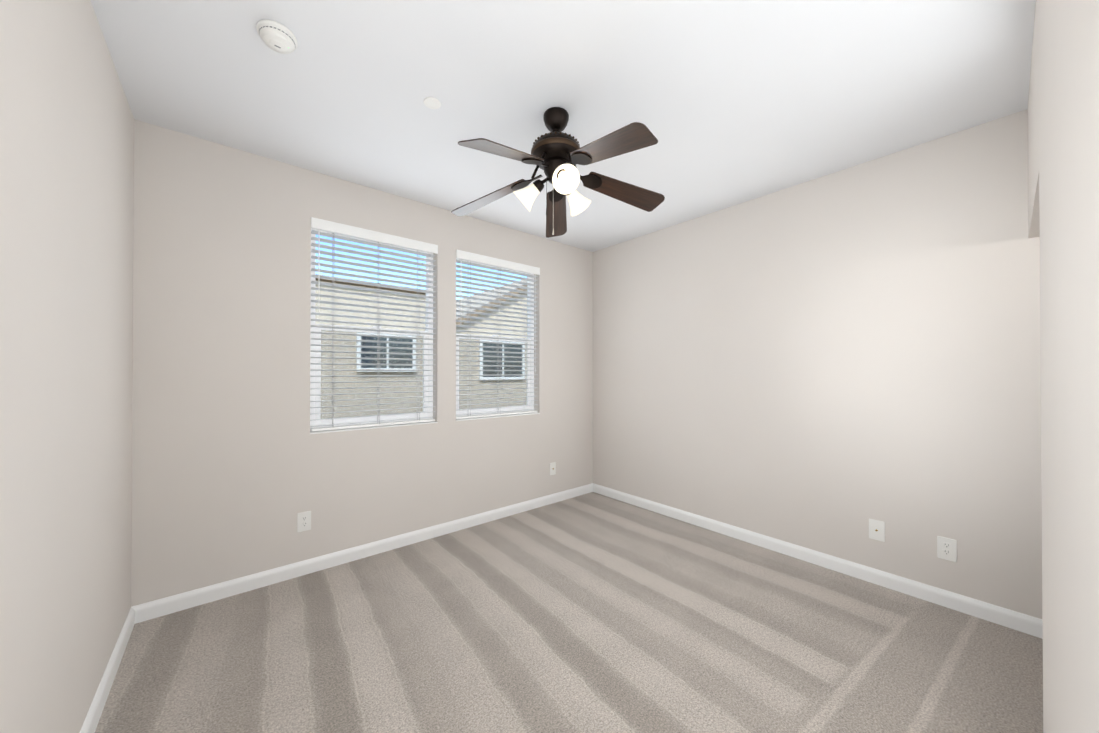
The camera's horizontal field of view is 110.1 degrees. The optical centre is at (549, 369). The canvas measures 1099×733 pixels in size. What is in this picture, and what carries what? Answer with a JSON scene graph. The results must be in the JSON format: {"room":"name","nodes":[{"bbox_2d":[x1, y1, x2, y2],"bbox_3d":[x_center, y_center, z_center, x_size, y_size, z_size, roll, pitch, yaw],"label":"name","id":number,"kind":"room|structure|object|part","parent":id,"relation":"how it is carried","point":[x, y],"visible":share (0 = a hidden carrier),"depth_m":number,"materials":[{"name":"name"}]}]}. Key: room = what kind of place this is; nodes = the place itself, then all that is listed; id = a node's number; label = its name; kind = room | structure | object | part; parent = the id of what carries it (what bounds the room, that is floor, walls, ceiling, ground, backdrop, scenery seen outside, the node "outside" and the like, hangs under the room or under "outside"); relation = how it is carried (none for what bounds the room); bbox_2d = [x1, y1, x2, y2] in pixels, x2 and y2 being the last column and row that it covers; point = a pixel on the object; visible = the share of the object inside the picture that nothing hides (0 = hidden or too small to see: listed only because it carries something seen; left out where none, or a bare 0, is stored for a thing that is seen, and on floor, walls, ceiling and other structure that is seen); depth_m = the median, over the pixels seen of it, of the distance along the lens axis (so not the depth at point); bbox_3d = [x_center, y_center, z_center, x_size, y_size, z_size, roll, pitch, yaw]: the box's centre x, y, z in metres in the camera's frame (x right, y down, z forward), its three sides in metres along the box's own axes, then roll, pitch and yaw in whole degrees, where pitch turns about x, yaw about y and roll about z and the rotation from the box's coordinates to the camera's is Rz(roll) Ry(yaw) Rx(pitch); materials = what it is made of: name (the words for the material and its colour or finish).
{"room":"empty bedroom","nodes":[
{"label":"empty bedroom","id":0,"kind":"room"},
{"bbox_2d":[0,0,133,732],"bbox_3d":[-1.298,-0.004,0.828,0.150,2.700,3.380,0,0,-40],"label":"wall","id":1,"kind":"structure","parent":0,"point":[66,232],"depth_m":1.18,"materials":[{"name":"beige paint"}]},
{"bbox_2d":[80,604,139,732],"bbox_3d":[-1.222,1.300,0.858,0.015,0.091,3.040,0,0,-40],"label":"baseboard","id":2,"kind":"structure","parent":1,"relation":"attached to","point":[93,716],"depth_m":1.63,"materials":[{"name":"white wood"}]},
{"bbox_2d":[131,119,592,606],"bbox_3d":[-0.918,0.010,3.254,3.550,2.700,0.150,0,0,-40],"label":"wall","id":3,"kind":"structure","parent":0,"point":[237,467],"depth_m":2.46,"materials":[{"name":"beige paint"}]},
{"bbox_2d":[297,511,310,531],"bbox_3d":[-1.628,1.006,2.550,0.078,0.126,0.008,0,0,-40],"label":"duplex electrical outlet","id":4,"kind":"object","parent":3,"relation":"attached to","point":[303,521],"visible":1,"depth_m":2.55,"materials":[{"name":"white plastic"}]},
{"bbox_2d":[140,484,591,621],"bbox_3d":[-0.881,1.314,3.171,3.510,0.091,0.015,0,0,-40],"label":"baseboard","id":5,"kind":"structure","parent":3,"relation":"attached to","point":[182,601],"depth_m":2.63,"materials":[{"name":"white wood"}]},
{"bbox_2d":[310,228,432,427],"bbox_3d":[-1.338,-0.302,2.958,0.895,1.450,0.066,0,0,-40],"label":"window","id":6,"kind":"structure","parent":3,"relation":"in","point":[345,420],"depth_m":2.92,"materials":[{"name":"white plastic"}]},
{"bbox_2d":[310,217,437,431],"bbox_3d":[-1.282,-0.304,2.891,0.893,1.445,0.076,0,0,-40],"label":"window blinds","id":7,"kind":"object","parent":6,"relation":"attached to","point":[335,227],"visible":0.94,"depth_m":2.85,"materials":[{"name":"white plastic"}]},
{"bbox_2d":[310,421,436,433],"bbox_3d":[-1.290,0.428,2.897,0.895,0.010,0.092,0,0,-40],"label":"window sill","id":8,"kind":"structure","parent":3,"relation":"attached to","point":[360,428],"depth_m":2.82,"materials":[{"name":"white wood"}]},
{"bbox_2d":[456,258,533,416],"bbox_3d":[-0.522,-0.298,3.643,0.905,1.450,0.066,0,0,-40],"label":"window","id":9,"kind":"structure","parent":3,"relation":"in","point":[503,408],"depth_m":3.71,"materials":[{"name":"white plastic"}]},
{"bbox_2d":[456,250,539,418],"bbox_3d":[-0.466,-0.300,3.575,0.903,1.445,0.076,0,0,-40],"label":"window blinds","id":10,"kind":"object","parent":9,"relation":"attached to","point":[478,258],"visible":0.83,"depth_m":3.55,"materials":[{"name":"white plastic"}]},
{"bbox_2d":[456,412,539,420],"bbox_3d":[-0.474,0.432,3.581,0.905,0.010,0.092,0,0,-40],"label":"window sill","id":11,"kind":"structure","parent":3,"relation":"attached to","point":[496,416],"depth_m":3.52,"materials":[{"name":"white wood"}]},
{"bbox_2d":[550,462,555,474],"bbox_3d":[0.037,1.014,3.941,0.078,0.126,0.016,0,0,-40],"label":"outlet","id":12,"kind":"object","parent":3,"relation":"attached to","point":[553,468],"visible":1,"depth_m":3.94,"materials":[{"name":"white plastic"}]},
{"bbox_2d":[91,0,1035,251],"bbox_3d":[0.377,-1.409,1.718,3.850,0.120,4.180,0,0,-40],"label":"ceiling","id":13,"kind":"structure","parent":0,"point":[728,103],"depth_m":1.82,"materials":[{"name":"white paint"}]},
{"bbox_2d":[257,19,297,53],"bbox_3d":[-1.094,-1.325,1.546,0.135,0.050,0.135,0,0,-40],"label":"smoke detector","id":14,"kind":"object","parent":13,"relation":"attached to","point":[277,37],"visible":0.98,"depth_m":1.52,"materials":[{"name":"white plastic"}]},
{"bbox_2d":[423,97,440,108],"bbox_3d":[-0.592,-1.345,1.938,0.084,0.007,0.084,0,0,-40],"label":"cover plate","id":15,"kind":"object","parent":13,"relation":"attached to","point":[432,103],"visible":1,"depth_m":1.93,"materials":[{"name":"white plastic"}]},
{"bbox_2d":[451,107,664,237],"bbox_3d":[0.048,-1.040,1.995,1.203,0.615,1.180,0,0,-40],"label":"fan","id":16,"kind":"object","parent":13,"relation":"hanging from","point":[557,155],"visible":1,"depth_m":1.98,"materials":[{"name":"brown wood"}]},
{"bbox_3d":[-0.338,-0.961,2.156,0.465,0.006,0.150,-16,8,18],"label":"blade","id":17,"kind":"part","parent":16,"relation":"part of","materials":[{"name":"brown wood"}]},
{"bbox_3d":[-0.198,-0.970,1.710,0.150,0.006,0.465,12,21,33],"label":"blade","id":18,"kind":"part","parent":16,"relation":"part of","materials":[{"name":"brown wood"}]},
{"label":"blade","id":19,"kind":"part","parent":16,"relation":"part of","materials":[{"name":"brown wood"}]},
{"bbox_3d":[0.269,-0.991,1.706,0.150,0.006,0.465,14,3,-37],"label":"blade","id":20,"kind":"part","parent":16,"relation":"part of","materials":[{"name":"brown wood"}]},
{"bbox_3d":[0.418,-0.994,2.149,0.465,0.006,0.150,11,-17,-17],"label":"blade","id":21,"kind":"part","parent":16,"relation":"part of","materials":[{"name":"brown wood"}]},
{"bbox_2d":[95,492,1042,732],"bbox_3d":[0.377,1.401,1.702,3.850,0.100,4.180,0,0,-40],"label":"floor","id":22,"kind":"structure","parent":0,"point":[592,612],"depth_m":1.86,"materials":[{"name":"carpet"}]},
{"bbox_2d":[593,109,1041,618],"bbox_3d":[1.794,0.007,2.898,0.150,2.700,4.180,0,0,-40],"label":"wall","id":23,"kind":"structure","parent":0,"point":[832,364],"depth_m":2.53,"materials":[{"name":"beige paint"}]},
{"bbox_2d":[592,483,1042,638],"bbox_3d":[1.730,1.312,2.838,0.015,0.091,3.880,0,0,-40],"label":"baseboard","id":24,"kind":"structure","parent":23,"relation":"attached to","point":[999,615],"depth_m":2.50,"materials":[{"name":"white wood"}]},
{"bbox_2d":[869,519,884,541],"bbox_3d":[2.071,1.015,2.433,0.016,0.126,0.078,0,0,-40],"label":"outlet","id":25,"kind":"object","parent":23,"relation":"attached to","point":[876,529],"visible":1,"depth_m":2.43,"materials":[{"name":"white plastic"}]},
{"bbox_2d":[937,536,956,561],"bbox_3d":[2.273,1.024,2.198,0.008,0.126,0.078,0,0,-40],"label":"duplex electrical outlet","id":26,"kind":"object","parent":23,"relation":"attached to","point":[946,548],"visible":1,"depth_m":2.19,"materials":[{"name":"white plastic"}]},
{"bbox_2d":[1028,0,1098,732],"bbox_3d":[1.157,-0.005,0.779,3.550,2.700,0.150,0,0,-40],"label":"wall","id":27,"kind":"structure","parent":0,"point":[1063,160],"depth_m":0.71,"materials":[{"name":"beige paint"}]},
{"label":"outside","id":28,"kind":"structure","parent":0,"visible":0},
{"bbox_3d":[-4.833,5.488,8.240,32.000,0.200,12.570,0,0,-40],"label":"ground","id":29,"kind":"structure","parent":28,"visible":0},
{"bbox_2d":[315,274,526,418],"bbox_3d":[-8.751,1.152,7.817,25.420,8.468,8.220,0,0,-40],"label":"neighbouring house","id":30,"kind":"structure","parent":29,"relation":"on","point":[351,396],"depth_m":7.58,"materials":[{"name":"beige paint"}]}
]}

